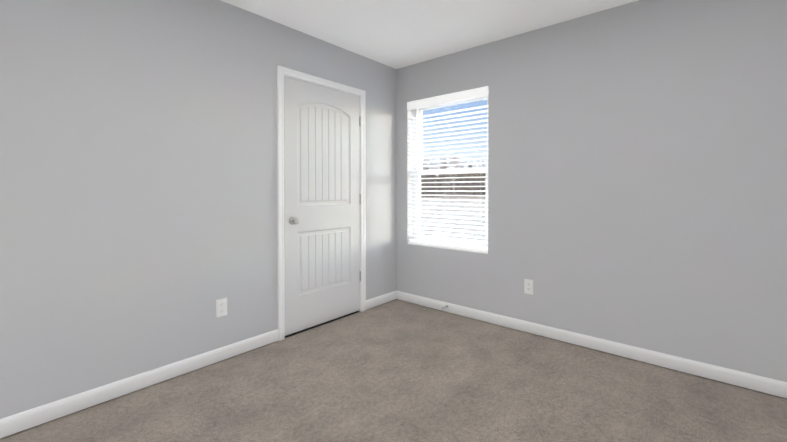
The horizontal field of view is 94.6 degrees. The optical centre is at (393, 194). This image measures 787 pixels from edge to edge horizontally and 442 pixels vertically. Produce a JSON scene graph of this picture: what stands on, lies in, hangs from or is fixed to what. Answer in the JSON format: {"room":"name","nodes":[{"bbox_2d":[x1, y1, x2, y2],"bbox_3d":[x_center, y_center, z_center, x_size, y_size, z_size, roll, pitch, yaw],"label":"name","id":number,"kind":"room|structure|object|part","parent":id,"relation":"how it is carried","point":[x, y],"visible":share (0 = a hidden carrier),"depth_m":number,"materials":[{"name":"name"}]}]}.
{"room":"empty bedroom","nodes":[
{"label":"empty bedroom","id":0,"kind":"room"},
{"bbox_2d":[0,0,395,438],"bbox_3d":[-1.284,-0.090,2.445,0.160,2.440,4.170,1,1,41],"label":"wall","id":1,"kind":"structure","parent":0,"point":[138,186],"depth_m":2.12,"materials":[{"name":"paint"}]},
{"bbox_2d":[0,329,278,437],"bbox_3d":[-1.669,1.087,1.877,0.014,0.085,2.405,1,1,41],"label":"baseboard","id":2,"kind":"structure","parent":1,"relation":"attached to","point":[24,420],"depth_m":2.04,"materials":[{"name":"white wood"}]},
{"bbox_2d":[216,298,226,317],"bbox_3d":[-1.165,0.768,2.465,0.007,0.120,0.073,1,1,41],"label":"electrical outlet","id":3,"kind":"object","parent":1,"relation":"attached to","point":[221,307],"visible":1,"depth_m":2.46,"materials":[{"name":"white plastic"}]},
{"bbox_2d":[277,65,365,340],"bbox_3d":[-0.627,0.066,3.176,0.148,2.111,0.943,1,1,41],"label":"door frame","id":4,"kind":"structure","parent":1,"relation":"attached to","point":[282,72],"depth_m":2.82,"materials":[{"name":"white wood"}]},
{"bbox_2d":[284,76,360,335],"bbox_3d":[-0.570,0.090,3.133,0.101,2.028,0.821,1,1,41],"label":"door","id":5,"kind":"structure","parent":1,"relation":"in","point":[322,195],"depth_m":3.10,"materials":[{"name":"white wood"}]},
{"bbox_3d":[-0.779,0.207,2.865,0.066,0.065,0.065,1,1,41],"label":"knob","id":6,"kind":"part","parent":5,"relation":"part of","materials":[{"name":"grey metal"}]},
{"bbox_3d":[-0.314,0.041,3.445,0.013,1.568,0.012,1,1,41],"label":"door hinges","id":7,"kind":"part","parent":5,"relation":"part of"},
{"bbox_2d":[366,291,395,309],"bbox_3d":[-0.132,1.067,3.669,0.014,0.085,0.432,1,1,41],"label":"baseboard","id":8,"kind":"structure","parent":1,"relation":"attached to","point":[382,299],"depth_m":3.66,"materials":[{"name":"white wood"}]},
{"bbox_2d":[0,299,786,441],"bbox_3d":[0.162,1.204,1.220,3.970,0.120,4.170,1,1,41],"label":"floor","id":9,"kind":"structure","parent":0,"point":[396,370],"depth_m":2.03,"materials":[{"name":"carpet"}]},
{"bbox_2d":[221,0,637,68],"bbox_3d":[0.162,-1.356,1.190,3.970,0.120,4.170,1,1,41],"label":"ceiling","id":10,"kind":"structure","parent":0,"point":[396,34],"depth_m":2.74,"materials":[{"name":"paint"}]},
{"bbox_2d":[396,0,786,398],"bbox_3d":[1.528,-0.093,2.675,3.810,2.440,0.160,1,1,41],"label":"wall","id":11,"kind":"structure","parent":0,"point":[637,173],"depth_m":2.47,"materials":[{"name":"paint"}]},
{"bbox_2d":[407,243,487,253],"bbox_3d":[0.517,0.513,3.508,0.898,0.010,0.096,1,1,41],"label":"window sill","id":12,"kind":"structure","parent":11,"relation":"attached to","point":[449,248],"depth_m":3.43,"materials":[{"name":"white wood"}]},
{"bbox_2d":[413,96,487,246],"bbox_3d":[0.570,-0.218,3.562,0.900,1.470,0.066,1,1,41],"label":"window","id":13,"kind":"structure","parent":11,"relation":"in","point":[416,190],"depth_m":3.63,"materials":[{"name":"white plastic"}]},
{"bbox_2d":[407,86,487,251],"bbox_3d":[0.508,-0.224,3.490,0.892,1.452,0.092,1,1,41],"label":"window blind slats","id":14,"kind":"object","parent":13,"relation":"attached to","point":[457,96],"visible":0.85,"depth_m":3.45,"materials":[{"name":"white plastic"}]},
{"bbox_2d":[524,279,532,294],"bbox_3d":[1.096,0.747,2.945,0.073,0.120,0.007,1,1,41],"label":"electrical outlet","id":15,"kind":"object","parent":11,"relation":"attached to","point":[528,286],"visible":1,"depth_m":2.94,"materials":[{"name":"white plastic"}]},
{"bbox_2d":[396,291,786,397],"bbox_3d":[1.399,1.078,2.684,3.620,0.085,0.014,1,1,41],"label":"baseboard","id":16,"kind":"structure","parent":11,"relation":"attached to","point":[730,376],"depth_m":2.52,"materials":[{"name":"white wood"}]},
{"label":"outside","id":17,"kind":"structure","parent":0,"visible":0},
{"bbox_2d":[421,197,484,241],"bbox_3d":[72.320,-0.903,218.762,670.000,0.001,419.600,1,1,41],"label":"ground","id":18,"kind":"structure","parent":17,"point":[452,215],"depth_m":22.38,"materials":[{"name":"white"}]},
{"bbox_2d":[421,152,485,196],"bbox_3d":[10.685,-6.086,91.308,61.383,13.314,44.146,1,1,41],"label":"trees","id":19,"kind":"object","parent":18,"relation":"on","point":[444,176],"depth_m":88.66,"materials":[{"name":"brown plant"}]}
]}

